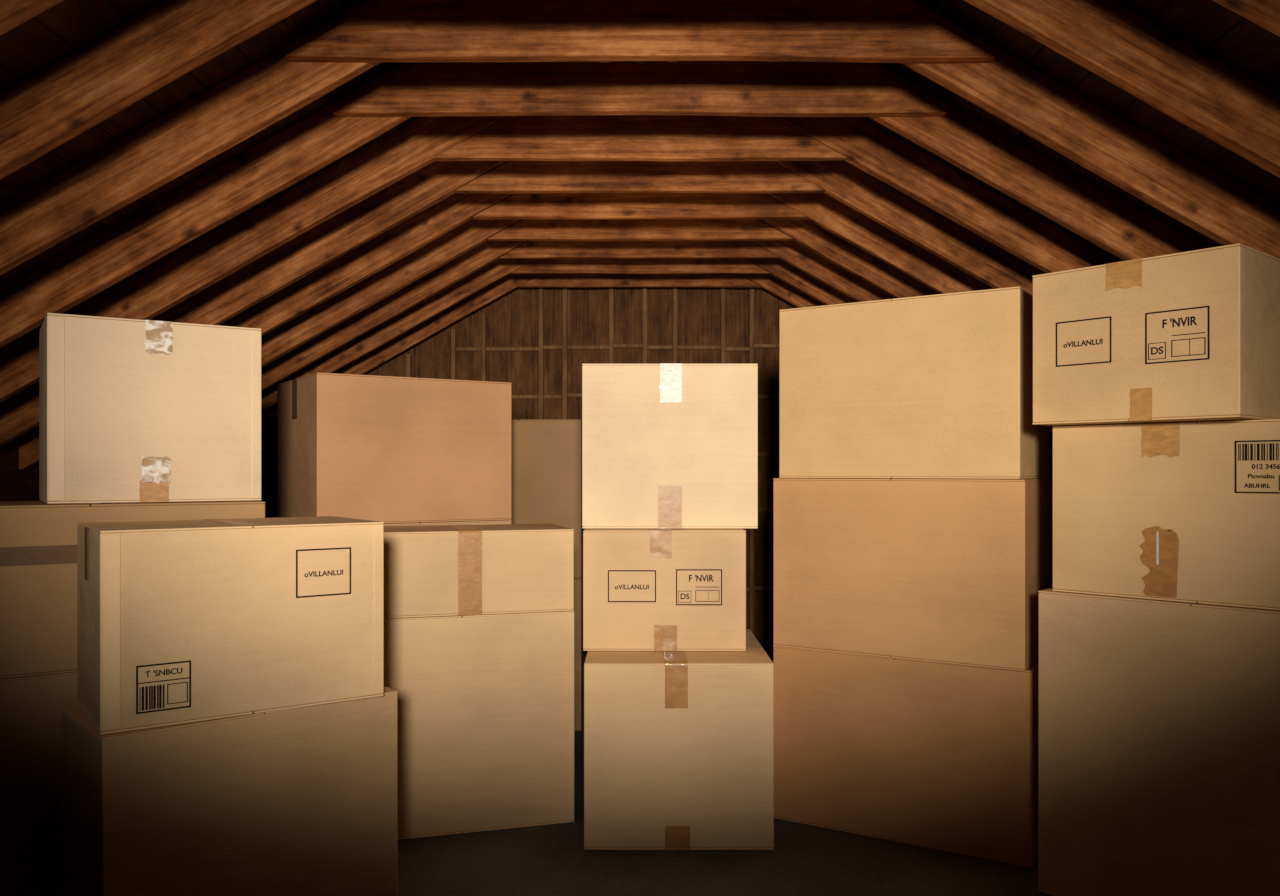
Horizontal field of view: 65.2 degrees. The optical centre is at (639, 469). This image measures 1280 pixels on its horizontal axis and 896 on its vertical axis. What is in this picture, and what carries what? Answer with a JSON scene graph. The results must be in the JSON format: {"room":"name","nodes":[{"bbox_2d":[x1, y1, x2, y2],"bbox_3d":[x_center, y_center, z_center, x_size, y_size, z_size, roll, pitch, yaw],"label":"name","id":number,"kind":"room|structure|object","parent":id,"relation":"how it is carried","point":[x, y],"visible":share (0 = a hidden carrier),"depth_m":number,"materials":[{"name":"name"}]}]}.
{"room":"attic","nodes":[
{"label":"attic","id":0,"kind":"room"},
{"bbox_2d":[0,442,40,500],"bbox_3d":[-2.765,0.540,2.350,0.030,1.320,7.896,0,0,0],"label":"wall","id":1,"kind":"structure","parent":0,"point":[16,484],"depth_m":4.40,"materials":[{"name":"brown wood"}]},
{"bbox_2d":[0,0,1279,351],"bbox_3d":[-0.001,-0.849,2.360,6.110,1.680,7.920,0,0,0],"label":"ceiling","id":2,"kind":"structure","parent":0,"point":[71,26],"depth_m":2.69,"materials":[{"name":"brown wood"}]},
{"bbox_2d":[10,193,994,468],"bbox_3d":[0.000,-0.830,4.450,5.639,1.656,0.047,0,0,0],"label":"roof truss","id":3,"kind":"object","parent":2,"relation":"attached to","point":[906,256],"visible":0.32,"depth_m":4.43,"materials":[{"name":"brown wood"}]},
{"bbox_2d":[0,61,1045,446],"bbox_3d":[0.000,-0.830,4.030,5.639,1.657,0.046,0,0,0],"label":"roof truss","id":4,"kind":"object","parent":2,"relation":"attached to","point":[436,181],"visible":0.38,"depth_m":4.01,"materials":[{"name":"brown wood"}]},
{"bbox_2d":[0,61,1118,403],"bbox_3d":[0.000,-0.830,3.609,5.639,1.656,0.046,0,0,0],"label":"roof truss","id":5,"kind":"object","parent":2,"relation":"attached to","point":[424,140],"visible":0.54,"depth_m":3.59,"materials":[{"name":"brown wood"}]},
{"bbox_2d":[261,240,894,391],"bbox_3d":[0.000,-0.830,5.291,5.639,1.656,0.046,0,0,0],"label":"roof truss","id":6,"kind":"object","parent":2,"relation":"attached to","point":[488,252],"visible":0.22,"depth_m":5.27,"materials":[{"name":"brown wood"}]},
{"bbox_2d":[261,218,939,365],"bbox_3d":[0.000,-0.830,4.870,5.639,1.656,0.047,0,0,0],"label":"roof truss","id":7,"kind":"object","parent":2,"relation":"attached to","point":[807,233],"visible":0.26,"depth_m":4.85,"materials":[{"name":"brown wood"}]},
{"bbox_2d":[0,61,1205,347],"bbox_3d":[0.000,-0.830,3.168,5.639,1.657,0.090,0,0,0],"label":"roof truss","id":8,"kind":"object","parent":2,"relation":"attached to","point":[408,90],"visible":0.8,"depth_m":3.17,"materials":[{"name":"brown wood"}]},
{"bbox_2d":[0,0,1279,275],"bbox_3d":[0.000,-0.830,2.748,5.639,1.657,0.090,0,0,0],"label":"roof truss","id":9,"kind":"object","parent":2,"relation":"attached to","point":[905,32],"visible":0.96,"depth_m":2.75,"materials":[{"name":"brown wood"}]},
{"bbox_2d":[0,0,1279,177],"bbox_3d":[0.000,-0.830,2.328,5.639,1.657,0.090,0,0,0],"label":"roof truss","id":10,"kind":"object","parent":2,"relation":"attached to","point":[1110,41],"visible":1,"depth_m":2.33,"materials":[{"name":"brown wood"}]},
{"bbox_2d":[0,0,1279,37],"bbox_3d":[0.000,-0.829,1.908,5.639,1.658,0.090,0,0,0],"label":"roof truss","id":11,"kind":"object","parent":2,"relation":"attached to","point":[1265,14],"visible":1,"depth_m":1.92,"materials":[{"name":"brown wood"}]},
{"bbox_2d":[261,274,1051,449],"bbox_3d":[0.000,-0.830,6.130,5.639,1.657,0.047,0,0,0],"label":"roof truss","id":12,"kind":"object","parent":2,"relation":"attached to","point":[457,312],"visible":0.25,"depth_m":6.11,"materials":[{"name":"brown wood"}]},
{"bbox_2d":[261,259,1052,431],"bbox_3d":[0.000,-0.830,5.710,5.639,1.656,0.046,0,0,0],"label":"roof truss","id":13,"kind":"object","parent":2,"relation":"attached to","point":[499,269],"visible":0.3,"depth_m":5.69,"materials":[{"name":"brown wood"}]},
{"bbox_2d":[255,287,1051,659],"bbox_3d":[0.000,-0.245,6.330,5.500,2.890,0.060,0,0,0],"label":"wall","id":14,"kind":"structure","parent":0,"point":[513,318],"depth_m":6.30,"materials":[{"name":"brown wood"}]},
{"bbox_2d":[265,288,1052,634],"bbox_3d":[0.000,-0.162,6.277,5.228,2.723,0.044,0,0,0],"label":"trim","id":15,"kind":"structure","parent":14,"relation":"attached to","point":[565,347],"depth_m":6.25,"materials":[{"name":"brown wood"}]},
{"bbox_2d":[398,660,1052,895],"bbox_3d":[0.000,1.250,2.390,5.700,0.100,7.980,0,0,0],"label":"floor","id":16,"kind":"structure","parent":0,"point":[550,859],"depth_m":3.02,"materials":[{"name":"wood"}]},
{"bbox_2d":[0,672,79,895],"bbox_3d":[-1.542,0.861,2.785,0.875,0.677,0.421,0,0,-32],"label":"cardboard box","id":17,"kind":"object","parent":16,"relation":"on","point":[30,706],"visible":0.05,"depth_m":2.54,"materials":[{"name":"brown cardboard"}]},
{"bbox_2d":[0,500,264,678],"bbox_3d":[-1.540,0.305,2.781,0.870,0.433,0.423,0,0,-32],"label":"cardboard box","id":18,"kind":"object","parent":17,"relation":"on","point":[38,539],"visible":0.27,"depth_m":2.55,"materials":[{"name":"brown cardboard"}]},
{"bbox_2d":[39,313,261,503],"bbox_3d":[-1.428,-0.161,2.913,0.537,0.498,0.404,0,0,-33],"label":"cardboard box","id":19,"kind":"object","parent":18,"relation":"on","point":[131,410],"visible":1,"depth_m":2.73,"materials":[{"name":"beige cardboard"}]},
{"bbox_2d":[61,686,397,895],"bbox_3d":[-1.032,0.892,2.554,0.713,0.616,0.381,0,0,-42],"label":"cardboard box","id":20,"kind":"object","parent":16,"relation":"on","point":[301,801],"visible":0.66,"depth_m":2.39,"materials":[{"name":"brown cardboard"}]},
{"bbox_2d":[77,516,383,734],"bbox_3d":[-1.041,0.358,2.551,0.654,0.450,0.403,0,0,-36],"label":"cardboard box","id":21,"kind":"object","parent":20,"relation":"on","point":[179,621],"visible":1,"depth_m":2.37,"materials":[{"name":"beige cardboard"}]},
{"bbox_2d":[384,611,573,839],"bbox_3d":[-0.641,0.840,3.484,0.760,0.719,0.381,0,0,-17],"label":"cardboard box","id":22,"kind":"object","parent":16,"relation":"on","point":[486,701],"visible":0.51,"depth_m":3.32,"materials":[{"name":"beige cardboard"}]},
{"bbox_2d":[384,523,573,617],"bbox_3d":[-0.641,0.340,3.483,0.757,0.280,0.383,0,0,-17],"label":"cardboard box","id":23,"kind":"object","parent":22,"relation":"on","point":[430,570],"visible":0.76,"depth_m":3.32,"materials":[{"name":"beige cardboard"}]},
{"bbox_2d":[574,577,587,730],"bbox_3d":[-0.553,0.850,4.820,0.582,0.699,0.421,0,0,2],"label":"cardboard box","id":24,"kind":"object","parent":16,"relation":"on","point":[580,655],"visible":0.09,"depth_m":4.60,"materials":[{"name":"brown cardboard"}]},
{"bbox_2d":[511,419,585,578],"bbox_3d":[-0.553,0.133,4.820,0.582,0.733,0.421,0,0,2],"label":"cardboard box","id":25,"kind":"object","parent":24,"relation":"on","point":[546,454],"visible":0.27,"depth_m":4.61,"materials":[{"name":"brown cardboard"}]},
{"bbox_2d":[584,629,773,849],"bbox_3d":[0.123,0.905,3.497,0.602,0.590,0.683,0,0,0],"label":"cardboard box","id":26,"kind":"object","parent":16,"relation":"on","point":[679,745],"visible":0.9,"depth_m":3.16,"materials":[{"name":"beige cardboard"}]},
{"bbox_2d":[583,528,745,650],"bbox_3d":[0.084,0.406,3.576,0.550,0.407,0.424,0,0,1],"label":"cardboard box","id":27,"kind":"object","parent":26,"relation":"on","point":[645,589],"visible":0.94,"depth_m":3.37,"materials":[{"name":"beige cardboard"}]},
{"bbox_2d":[582,363,757,528],"bbox_3d":[0.103,-0.083,3.649,0.608,0.570,0.403,0,0,0],"label":"cardboard box","id":28,"kind":"object","parent":27,"relation":"on","point":[665,445],"visible":1,"depth_m":3.45,"materials":[{"name":"beige cardboard"}]},
{"bbox_2d":[773,646,1037,867],"bbox_3d":[0.937,0.903,3.425,0.847,0.594,0.451,0,0,31],"label":"cardboard box","id":29,"kind":"object","parent":16,"relation":"on","point":[940,756],"visible":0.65,"depth_m":3.20,"materials":[{"name":"brown cardboard"}]},
{"bbox_2d":[773,478,1051,670],"bbox_3d":[0.924,0.316,3.406,0.827,0.577,0.441,0,0,32],"label":"cardboard box","id":30,"kind":"object","parent":29,"relation":"on","point":[949,571],"visible":0.95,"depth_m":3.19,"materials":[{"name":"brown cardboard"}]},
{"bbox_2d":[779,286,1049,478],"bbox_3d":[0.925,-0.263,3.395,0.796,0.579,0.421,0,0,34],"label":"cardboard box","id":31,"kind":"object","parent":30,"relation":"on","point":[938,386],"visible":0.93,"depth_m":3.19,"materials":[{"name":"beige cardboard"}]},
{"bbox_2d":[1038,588,1279,895],"bbox_3d":[1.562,0.771,2.712,0.421,0.857,0.798,0,0,-44],"label":"cardboard box","id":32,"kind":"object","parent":16,"relation":"on","point":[1159,720],"visible":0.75,"depth_m":2.62,"materials":[{"name":"beige cardboard"}]},
{"bbox_2d":[1052,419,1279,609],"bbox_3d":[1.569,0.108,2.704,0.406,0.467,0.746,0,0,-45],"label":"cardboard box","id":33,"kind":"object","parent":32,"relation":"on","point":[1189,511],"visible":1,"depth_m":2.61,"materials":[{"name":"beige cardboard"}]},
{"bbox_2d":[1032,243,1279,425],"bbox_3d":[1.388,-0.334,2.689,0.344,0.415,0.525,0,0,-40],"label":"cardboard box","id":34,"kind":"object","parent":33,"relation":"on","point":[1194,335],"visible":0.94,"depth_m":2.53,"materials":[{"name":"beige cardboard"}]},
{"bbox_3d":[-1.002,0.950,4.062,0.774,0.499,0.601,0,0,-33],"label":"cardboard box","id":35,"kind":"object","parent":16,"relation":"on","visible":0},
{"bbox_2d":[383,520,511,525],"bbox_3d":[-1.002,0.450,4.062,0.774,0.499,0.601,0,0,-33],"label":"cardboard box","id":36,"kind":"object","parent":35,"relation":"on","point":[484,522],"visible":0.08,"depth_m":3.89,"materials":[{"name":"brown cardboard"}]},
{"bbox_2d":[277,372,511,522],"bbox_3d":[-1.003,-0.076,4.061,0.776,0.552,0.601,0,0,-33],"label":"cardboard box","id":37,"kind":"object","parent":36,"relation":"on","point":[386,449],"visible":0.88,"depth_m":3.80,"materials":[{"name":"brown cardboard"}]}
]}

